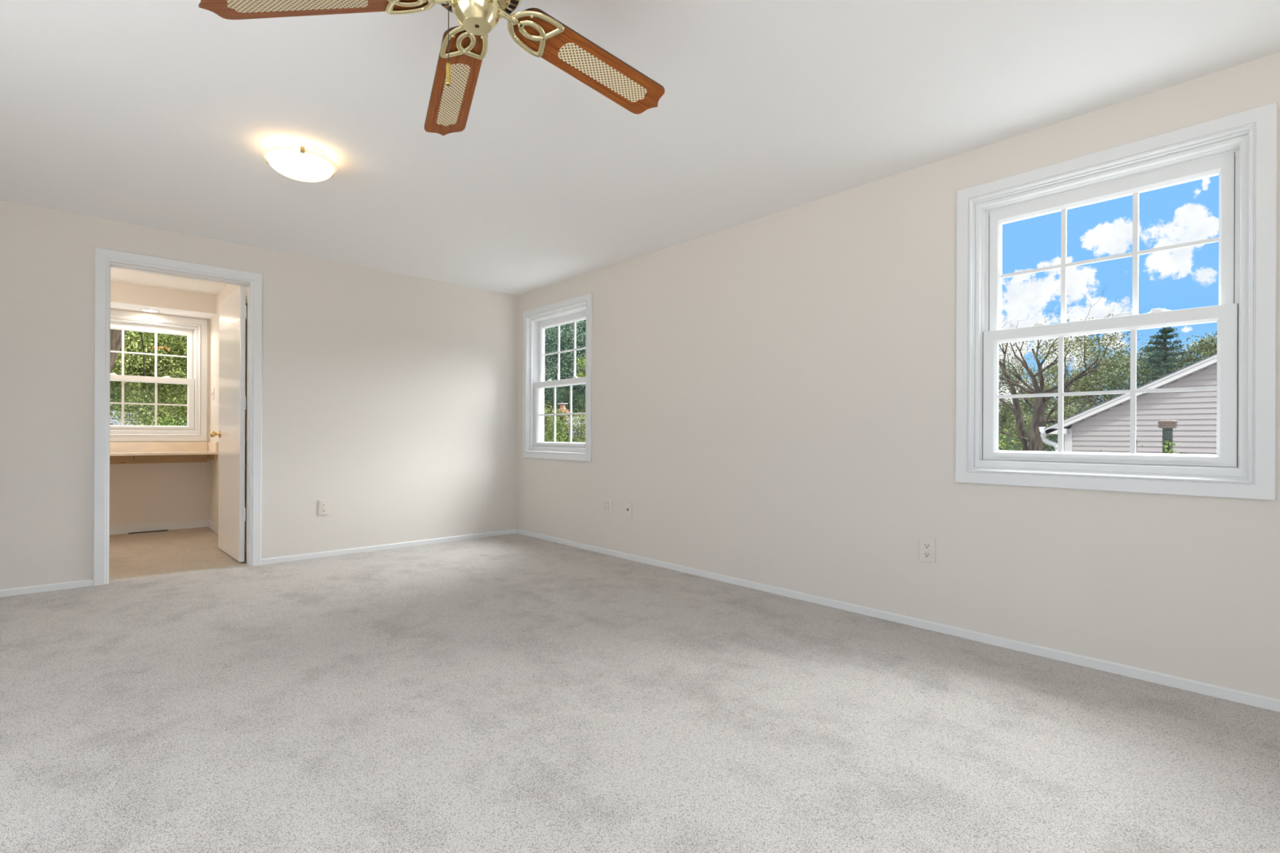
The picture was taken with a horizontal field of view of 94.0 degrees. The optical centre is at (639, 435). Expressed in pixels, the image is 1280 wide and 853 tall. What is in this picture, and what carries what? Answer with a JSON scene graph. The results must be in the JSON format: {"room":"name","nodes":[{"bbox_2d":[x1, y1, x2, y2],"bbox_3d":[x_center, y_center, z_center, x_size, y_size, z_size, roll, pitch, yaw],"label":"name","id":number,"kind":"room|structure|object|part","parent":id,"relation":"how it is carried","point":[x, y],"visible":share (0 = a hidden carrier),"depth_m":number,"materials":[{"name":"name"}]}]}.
{"room":"empty bedroom","nodes":[
{"label":"empty bedroom","id":0,"kind":"room"},
{"bbox_2d":[109,308,210,526],"bbox_3d":[-5.495,-0.232,5.835,2.337,2.440,0.170,0,0,-43],"label":"wall","id":1,"kind":"structure","parent":0,"point":[140,494],"depth_m":6.21,"materials":[{"name":"beige paint"}]},
{"bbox_2d":[139,308,159,312],"bbox_3d":[-4.939,-1.254,6.018,0.156,0.008,0.156,0,0,-43],"label":"recessed light","id":2,"kind":"object","parent":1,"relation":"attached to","point":[141,309],"visible":1,"depth_m":6.01,"materials":[{"name":"white paint"}]},
{"bbox_2d":[110,309,207,441],"bbox_3d":[-5.144,-0.592,6.143,1.110,1.310,0.192,0,0,-43],"label":"window","id":3,"kind":"structure","parent":1,"relation":"in","point":[195,330],"depth_m":6.29,"materials":[{"name":"white paint"}]},
{"bbox_3d":[-5.126,-0.074,6.121,0.790,0.008,0.014,0,0,-43],"label":"lift rail","id":4,"kind":"part","parent":3,"relation":"part of","materials":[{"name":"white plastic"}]},
{"bbox_3d":[-5.172,-0.850,6.174,0.876,0.586,0.042,0,0,-43],"label":"sash","id":5,"kind":"part","parent":3,"relation":"part of","materials":[{"name":"white plastic"}]},
{"bbox_3d":[-5.143,-0.330,6.140,0.901,0.553,0.042,0,0,-43],"label":"sash","id":6,"kind":"part","parent":3,"relation":"part of","materials":[{"name":"white plastic"}]},
{"bbox_2d":[109,519,208,534],"bbox_3d":[-5.486,0.949,5.723,2.205,0.078,0.012,0,0,-43],"label":"baseboard","id":7,"kind":"structure","parent":1,"relation":"attached to","point":[197,523],"depth_m":6.18,"materials":[{"name":"white paint"}]},
{"bbox_2d":[110,441,208,452],"bbox_3d":[-5.483,0.117,5.717,2.196,0.099,0.019,0,0,-43],"label":"backsplash","id":8,"kind":"structure","parent":1,"relation":"attached to","point":[115,446],"depth_m":6.17,"materials":[{"name":"laminate"}]},
{"bbox_2d":[110,281,216,319],"bbox_3d":[-5.337,-1.355,5.581,2.217,0.192,0.410,0,0,-43],"label":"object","id":9,"kind":"structure","parent":1,"relation":"attached to","point":[124,296],"depth_m":5.91,"materials":[{"name":"beige paint"}]},
{"bbox_2d":[109,441,217,464],"bbox_3d":[-5.289,0.177,5.522,2.216,0.219,0.569,0,0,-43],"label":"countertop","id":10,"kind":"structure","parent":1,"relation":"attached to","point":[121,452],"depth_m":6.12,"materials":[{"name":"laminate"}]},
{"bbox_2d":[209,284,247,544],"bbox_3d":[-3.794,-0.225,5.626,0.120,2.440,2.444,0,0,-43],"label":"wall","id":11,"kind":"structure","parent":0,"point":[228,289],"depth_m":6.16,"materials":[{"name":"beige paint"}]},
{"bbox_2d":[211,387,214,399],"bbox_3d":[-4.502,-0.434,6.295,0.021,0.124,0.080,0,0,-43],"label":"light switch","id":12,"kind":"object","parent":11,"relation":"attached to","point":[213,388],"visible":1,"depth_m":6.27,"materials":[{"name":"white plastic"}]},
{"bbox_2d":[208,519,218,533],"bbox_3d":[-4.164,0.955,5.925,0.012,0.078,1.510,0,0,-43],"label":"baseboard","id":13,"kind":"structure","parent":11,"relation":"attached to","point":[211,525],"depth_m":6.21,"materials":[{"name":"white paint"}]},
{"bbox_2d":[0,200,518,590],"bbox_3d":[-3.176,-0.223,4.450,5.108,2.440,0.122,0,0,-43],"label":"wall","id":14,"kind":"structure","parent":0,"point":[389,398],"depth_m":4.83,"materials":[{"name":"beige paint"}]},
{"bbox_2d":[93,246,262,586],"bbox_3d":[-3.304,-0.123,4.320,0.953,2.241,0.140,0,0,-43],"label":"door frame","id":15,"kind":"structure","parent":14,"relation":"in","point":[103,256],"depth_m":4.15,"materials":[{"name":"white paint"}]},
{"bbox_2d":[209,286,246,562],"bbox_3d":[-3.391,-0.086,4.900,0.831,2.135,0.104,0,0,45],"label":"door","id":16,"kind":"structure","parent":15,"relation":"attached to","point":[233,308],"depth_m":4.81,"materials":[{"name":"white wood"}]},
{"bbox_3d":[-3.652,-0.009,5.137,0.071,0.062,0.062,0,0,-43],"label":"knob","id":17,"kind":"part","parent":16,"relation":"part of","materials":[{"name":"gold metal"}]},
{"bbox_2d":[0,528,516,597],"bbox_3d":[-3.077,0.976,4.455,4.926,0.043,0.012,0,0,-43],"label":"baseboard","id":18,"kind":"structure","parent":14,"relation":"attached to","point":[72,584],"depth_m":4.87,"materials":[{"name":"white paint"}]},
{"bbox_2d":[318,499,329,515],"bbox_3d":[-2.594,0.593,4.902,0.082,0.124,0.014,0,0,-43],"label":"electrical outlet","id":19,"kind":"object","parent":14,"relation":"attached to","point":[323,504],"visible":1,"depth_m":4.90,"materials":[{"name":"beige plastic"}]},
{"bbox_2d":[0,526,1279,852],"bbox_3d":[-1.586,1.104,2.847,5.278,0.200,9.870,0,0,-43],"label":"floor","id":20,"kind":"structure","parent":0,"point":[510,693],"depth_m":2.09,"materials":[{"name":"carpet"}]},
{"bbox_2d":[128,529,168,533],"bbox_3d":[-5.021,0.987,6.100,0.314,0.005,0.060,0,0,-43],"label":"floor vent","id":21,"kind":"object","parent":20,"relation":"in","point":[161,530],"visible":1,"depth_m":6.09,"materials":[{"name":"brown metal"}]},
{"bbox_2d":[0,0,1279,295],"bbox_3d":[-1.575,-1.561,2.847,5.278,0.250,9.870,0,0,-43],"label":"ceiling","id":22,"kind":"structure","parent":0,"point":[160,114],"depth_m":2.64,"materials":[{"name":"white paint"}]},
{"bbox_2d":[262,141,337,182],"bbox_3d":[-1.716,-1.372,3.027,0.329,0.130,0.334,0,0,-43],"label":"ceiling light","id":23,"kind":"object","parent":22,"relation":"attached to","point":[297,161],"visible":1,"depth_m":2.95,"materials":[{"name":"white glass"}]},
{"bbox_2d":[198,0,664,135],"bbox_3d":[-0.403,-1.190,1.666,1.276,0.482,1.325,0,0,-43],"label":"ceiling fan","id":24,"kind":"object","parent":22,"relation":"hanging from","point":[464,47],"visible":1,"depth_m":1.80,"materials":[{"name":"brown wood"}]},
{"bbox_3d":[-0.896,-1.133,1.566,0.348,0.001,0.072,-8,13,-7],"label":"cane panel","id":25,"kind":"part","parent":24,"relation":"part of","materials":[{"name":"beige wicker"}]},
{"bbox_3d":[-0.851,-1.142,1.571,0.576,0.006,0.149,-8,13,-7],"label":"fan blade","id":26,"kind":"part","parent":24,"relation":"part of","materials":[{"name":"brown wood"}]},
{"bbox_3d":[-0.597,-1.170,1.605,0.196,0.024,0.143,-8,13,-7],"label":"blade arm","id":27,"kind":"part","parent":24,"relation":"part of","materials":[{"name":"gold metal"}]},
{"bbox_3d":[-0.519,-1.091,1.619,0.004,0.167,0.003,0,0,-43],"label":"pull chain","id":28,"kind":"part","parent":24,"relation":"part of","materials":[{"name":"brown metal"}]},
{"bbox_3d":[-0.639,-1.152,2.035,0.072,0.002,0.348,-15,1,-26],"label":"cane panel","id":29,"kind":"part","parent":24,"relation":"part of","materials":[{"name":"beige wicker"}]},
{"bbox_3d":[-0.621,-1.160,1.994,0.149,0.006,0.576,-15,1,-26],"label":"fan blade","id":30,"kind":"part","parent":24,"relation":"part of","materials":[{"name":"brown wood"}]},
{"bbox_3d":[-0.509,-1.177,1.762,0.143,0.024,0.196,-15,1,-26],"label":"blade arm","id":31,"kind":"part","parent":24,"relation":"part of","materials":[{"name":"gold metal"}]},
{"bbox_3d":[-0.334,-1.182,1.727,0.196,0.024,0.143,5,-15,-43],"label":"blade arm","id":32,"kind":"part","parent":24,"relation":"part of","materials":[{"name":"gold metal"}]},
{"bbox_3d":[-0.147,-1.175,1.905,0.576,0.006,0.149,5,-15,-43],"label":"fan blade","id":33,"kind":"part","parent":24,"relation":"part of","materials":[{"name":"brown wood"}]},
{"bbox_3d":[-0.114,-1.169,1.936,0.348,0.002,0.072,5,-15,-43],"label":"cane panel","id":34,"kind":"part","parent":24,"relation":"part of","materials":[{"name":"beige wicker"}]},
{"bbox_2d":[517,52,1279,699],"bbox_3d":[1.183,-0.205,3.619,0.170,2.440,7.256,0,0,-43],"label":"wall","id":35,"kind":"structure","parent":0,"point":[774,395],"depth_m":3.36,"materials":[{"name":"beige paint"}]},
{"bbox_2d":[522,293,592,461],"bbox_3d":[-0.740,-0.508,5.687,0.192,1.474,1.110,0,0,-43],"label":"window","id":36,"kind":"structure","parent":35,"relation":"in","point":[535,321],"depth_m":5.79,"materials":[{"name":"white paint"}]},
{"bbox_3d":[-0.744,-0.208,5.685,0.042,0.640,0.901,0,0,-43],"label":"sash","id":37,"kind":"part","parent":36,"relation":"part of","materials":[{"name":"white plastic"}]},
{"bbox_3d":[-0.764,0.091,5.668,0.014,0.008,0.790,0,0,-43],"label":"lift rail","id":38,"kind":"part","parent":36,"relation":"part of","materials":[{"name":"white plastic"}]},
{"bbox_3d":[-0.707,-0.809,5.716,0.042,0.663,0.876,0,0,-43],"label":"sash","id":39,"kind":"part","parent":36,"relation":"part of","materials":[{"name":"white plastic"}]},
{"bbox_2d":[604,500,613,514],"bbox_3d":[-0.269,0.609,5.059,0.011,0.108,0.110,0,0,-43],"label":"wall jack plate","id":40,"kind":"object","parent":35,"relation":"attached to","point":[608,505],"visible":1,"depth_m":5.05,"materials":[{"name":"beige plastic"}]},
{"bbox_2d":[624,501,631,517],"bbox_3d":[-0.096,0.606,4.867,0.018,0.124,0.084,0,0,-43],"label":"cable plate","id":41,"kind":"object","parent":35,"relation":"attached to","point":[628,505],"visible":1,"depth_m":4.86,"materials":[{"name":"beige plastic"}]},
{"bbox_2d":[516,528,1279,711],"bbox_3d":[1.095,0.993,3.575,0.012,0.043,6.964,0,0,-43],"label":"baseboard","id":42,"kind":"structure","parent":35,"relation":"attached to","point":[1246,698],"depth_m":2.93,"materials":[{"name":"white paint"}]},
{"bbox_2d":[919,537,935,563],"bbox_3d":[1.506,0.603,3.133,0.014,0.124,0.082,0,0,-43],"label":"electrical outlet","id":43,"kind":"object","parent":35,"relation":"attached to","point":[926,545],"visible":1,"depth_m":3.13,"materials":[{"name":"beige plastic"}]},
{"bbox_2d":[923,542,930,548],"bbox_3d":[1.503,0.579,3.130,0.003,0.027,0.035,0,0,-43],"label":"receptacle","id":44,"kind":"object","parent":43,"relation":"attached to","point":[926,545],"depth_m":3.13,"materials":[{"name":"beige plastic"}]},
{"bbox_2d":[923,551,930,557],"bbox_3d":[1.503,0.626,3.130,0.003,0.027,0.035,0,0,-43],"label":"receptacle","id":45,"kind":"object","parent":43,"relation":"attached to","point":[926,554],"depth_m":3.13,"materials":[{"name":"beige plastic"}]},
{"bbox_2d":[955,102,1277,500],"bbox_3d":[2.040,-0.496,2.674,0.192,1.474,1.110,0,0,-43],"label":"window","id":46,"kind":"structure","parent":35,"relation":"in","point":[1241,148],"depth_m":2.52,"materials":[{"name":"white paint"}]},
{"bbox_3d":[2.017,0.103,2.655,0.014,0.008,0.790,0,0,-43],"label":"lift rail","id":47,"kind":"part","parent":46,"relation":"part of","materials":[{"name":"white plastic"}]},
{"bbox_3d":[2.037,-0.196,2.672,0.042,0.640,0.901,0,0,-43],"label":"sash","id":48,"kind":"part","parent":46,"relation":"part of","materials":[{"name":"white plastic"}]},
{"bbox_3d":[2.073,-0.798,2.703,0.042,0.663,0.876,0,0,-43],"label":"sash","id":49,"kind":"part","parent":46,"relation":"part of","materials":[{"name":"white plastic"}]},
{"label":"outside","id":50,"kind":"structure","parent":0,"visible":0},
{"bbox_3d":[2.530,3.971,19.359,110.000,0.300,115.000,0,0,-43],"label":"ground","id":51,"kind":"structure","parent":50,"visible":0},
{"bbox_2d":[110,410,138,425],"bbox_3d":[-16.874,1.532,14.371,7.300,4.420,4.000,0,0,-43],"label":"house","id":52,"kind":"structure","parent":51,"relation":"on","point":[113,412],"depth_m":16.05,"materials":[{"name":"grey"}]},
{"bbox_2d":[110,384,186,424],"bbox_3d":[-16.839,-0.681,21.336,14.109,8.868,6.012,0,0,-36],"label":"tree","id":53,"kind":"object","parent":51,"relation":"on","point":[112,396],"visible":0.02,"depth_m":19.90,"materials":[{"name":"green plant"}]},
{"bbox_2d":[110,328,186,425],"bbox_3d":[-8.697,-0.106,9.549,3.500,7.944,5.359,0,0,-5],"label":"tree","id":54,"kind":"object","parent":51,"relation":"on","point":[141,365],"visible":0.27,"depth_m":10.23,"materials":[{"name":"green plant"}]},
{"bbox_2d":[150,346,169,351],"bbox_3d":[-8.072,-1.458,10.044,0.252,0.086,0.106,0,0,-43],"label":"twig","id":55,"kind":"object","parent":54,"relation":"attached to","point":[159,347],"visible":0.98,"depth_m":10.04,"materials":[{"name":"brown plant"}]},
{"bbox_2d":[110,335,186,426],"bbox_3d":[-10.407,0.189,13.165,8.270,7.177,2.996,0,0,-43],"label":"bush","id":56,"kind":"object","parent":51,"relation":"on","point":[180,414],"visible":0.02,"depth_m":12.67,"materials":[{"name":"green plant"}]},
{"bbox_2d":[142,412,186,426],"bbox_3d":[-8.012,1.698,10.216,1.246,4.179,1.100,0,0,26],"label":"bush","id":57,"kind":"object","parent":51,"relation":"on","point":[162,422],"visible":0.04,"depth_m":10.11,"materials":[{"name":"green plant"}]},
{"bbox_2d":[544,408,564,441],"bbox_3d":[-3.047,1.426,17.918,1.975,4.776,2.164,0,0,6],"label":"bush","id":58,"kind":"object","parent":51,"relation":"on","point":[547,419],"visible":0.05,"depth_m":17.80,"materials":[{"name":"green plant"}]},
{"bbox_2d":[544,400,585,442],"bbox_3d":[-2.545,1.334,19.306,2.969,4.955,1.782,0,0,7],"label":"bush","id":59,"kind":"object","parent":51,"relation":"on","point":[579,428],"visible":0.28,"depth_m":19.23,"materials":[{"name":"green plant"}]},
{"bbox_2d":[544,385,585,417],"bbox_3d":[-4.209,0.611,30.206,7.546,6.430,5.670,0,0,13],"label":"tree","id":60,"kind":"object","parent":51,"relation":"on","point":[577,404],"visible":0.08,"depth_m":29.42,"materials":[{"name":"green plant"}]},
{"bbox_2d":[544,416,585,442],"bbox_3d":[-1.385,1.704,12.800,1.897,4.225,1.126,0,0,6],"label":"bush","id":61,"kind":"object","parent":51,"relation":"on","point":[566,437],"visible":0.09,"depth_m":12.79,"materials":[{"name":"green plant"}]},
{"bbox_2d":[544,320,586,417],"bbox_3d":[-3.382,-2.744,36.713,12.593,13.105,9.011,0,0,7],"label":"tree","id":62,"kind":"object","parent":51,"relation":"on","point":[566,340],"visible":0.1,"depth_m":34.02,"materials":[{"name":"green plant"}]},
{"bbox_2d":[545,403,585,439],"bbox_3d":[-2.299,1.266,24.825,5.100,5.070,4.200,0,0,-43],"label":"house","id":63,"kind":"structure","parent":51,"relation":"on","point":[561,404],"depth_m":23.73,"materials":[{"name":"plastic"}]},
{"bbox_2d":[576,354,585,377],"bbox_3d":[-0.556,0.892,11.788,1.522,5.842,0.931,0,0,-12],"label":"tree","id":64,"kind":"object","parent":51,"relation":"on","point":[583,375],"visible":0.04,"depth_m":11.90,"materials":[{"name":"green plant"}]},
{"bbox_2d":[998,427,1025,450],"bbox_3d":[5.062,1.818,8.659,1.752,4.044,1.551,0,0,-2],"label":"bush","id":65,"kind":"object","parent":51,"relation":"on","point":[1001,445],"visible":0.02,"depth_m":8.30,"materials":[{"name":"green plant"}]},
{"bbox_2d":[998,355,1071,451],"bbox_3d":[13.089,0.422,22.404,4.766,6.927,7.374,0,0,-32],"label":"tree","id":66,"kind":"object","parent":51,"relation":"on","point":[1006,412],"visible":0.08,"depth_m":21.14,"materials":[{"name":"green plant"}]},
{"bbox_2d":[1027,413,1071,451],"bbox_3d":[9.293,1.830,13.181,2.488,4.601,2.143,0,0,-11],"label":"shrub","id":67,"kind":"object","parent":51,"relation":"on","point":[1053,435],"visible":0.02,"depth_m":13.02,"materials":[{"name":"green plant"}]},
{"bbox_2d":[998,395,1107,451],"bbox_3d":[10.364,1.366,15.988,3.512,4.986,5.098,0,0,-43],"label":"shrub","id":68,"kind":"object","parent":51,"relation":"on","point":[1066,415],"visible":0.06,"depth_m":15.68,"materials":[{"name":"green plant"}]},
{"bbox_2d":[998,280,1157,451],"bbox_3d":[8.512,0.436,11.947,3.937,6.832,3.291,0,0,35],"label":"bare tree","id":69,"kind":"object","parent":51,"relation":"on","point":[1035,442],"visible":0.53,"depth_m":11.87,"materials":[{"name":"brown plant"}]},
{"bbox_2d":[999,341,1186,451],"bbox_3d":[16.003,0.296,20.457,6.195,7.178,4.750,0,0,7],"label":"tree","id":70,"kind":"object","parent":51,"relation":"on","point":[1082,382],"visible":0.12,"depth_m":20.15,"materials":[{"name":"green plant"}]},
{"bbox_2d":[1039,352,1217,454],"bbox_3d":[11.964,0.678,7.669,8.410,6.362,9.721,0,0,-43],"label":"house","id":71,"kind":"structure","parent":51,"relation":"on","point":[1104,426],"depth_m":7.60,"materials":[{"name":"plastic"}]},
{"bbox_3d":[5.965,1.875,8.316,0.102,3.920,0.091,0,0,-43],"label":"corner post","id":72,"kind":"part","parent":71,"relation":"part of","materials":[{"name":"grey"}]},
{"bbox_2d":[1084,347,1176,408],"bbox_3d":[15.526,0.624,17.845,3.176,6.530,3.563,0,0,-43],"label":"tree","id":73,"kind":"object","parent":51,"relation":"on","point":[1112,380],"visible":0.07,"depth_m":18.20,"materials":[{"name":"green plant"}]},
{"bbox_2d":[1104,326,1199,399],"bbox_3d":[13.315,0.493,15.136,3.575,6.744,3.815,0,0,39],"label":"conifer","id":74,"kind":"object","parent":51,"relation":"on","point":[1162,353],"visible":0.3,"depth_m":15.04,"materials":[{"name":"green plant"}]},
{"bbox_2d":[1166,331,1217,368],"bbox_3d":[16.038,0.344,15.458,3.235,7.073,4.089,0,0,-43],"label":"round tree","id":75,"kind":"object","parent":51,"relation":"on","point":[1203,349],"visible":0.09,"depth_m":15.96,"materials":[{"name":"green plant"}]},
{"bbox_3d":[4.267,0.683,3.940,4.780,0.790,8.000,0,0,-43],"label":"roof","id":76,"kind":"structure","parent":0,"visible":0},
{"bbox_2d":[1157,420,1177,453],"bbox_3d":[3.659,0.260,4.144,0.104,0.730,0.104,0,0,-43],"label":"window","id":77,"kind":"structure","parent":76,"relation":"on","point":[1167,426],"depth_m":4.12,"materials":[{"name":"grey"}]},
{"bbox_2d":[1160,438,1187,453],"bbox_3d":[3.650,0.295,4.081,0.060,0.541,0.180,0,0,-43],"label":"vine","id":78,"kind":"object","parent":76,"relation":"on","point":[1165,441],"visible":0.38,"depth_m":4.10,"materials":[{"name":"green plant"}]}
]}

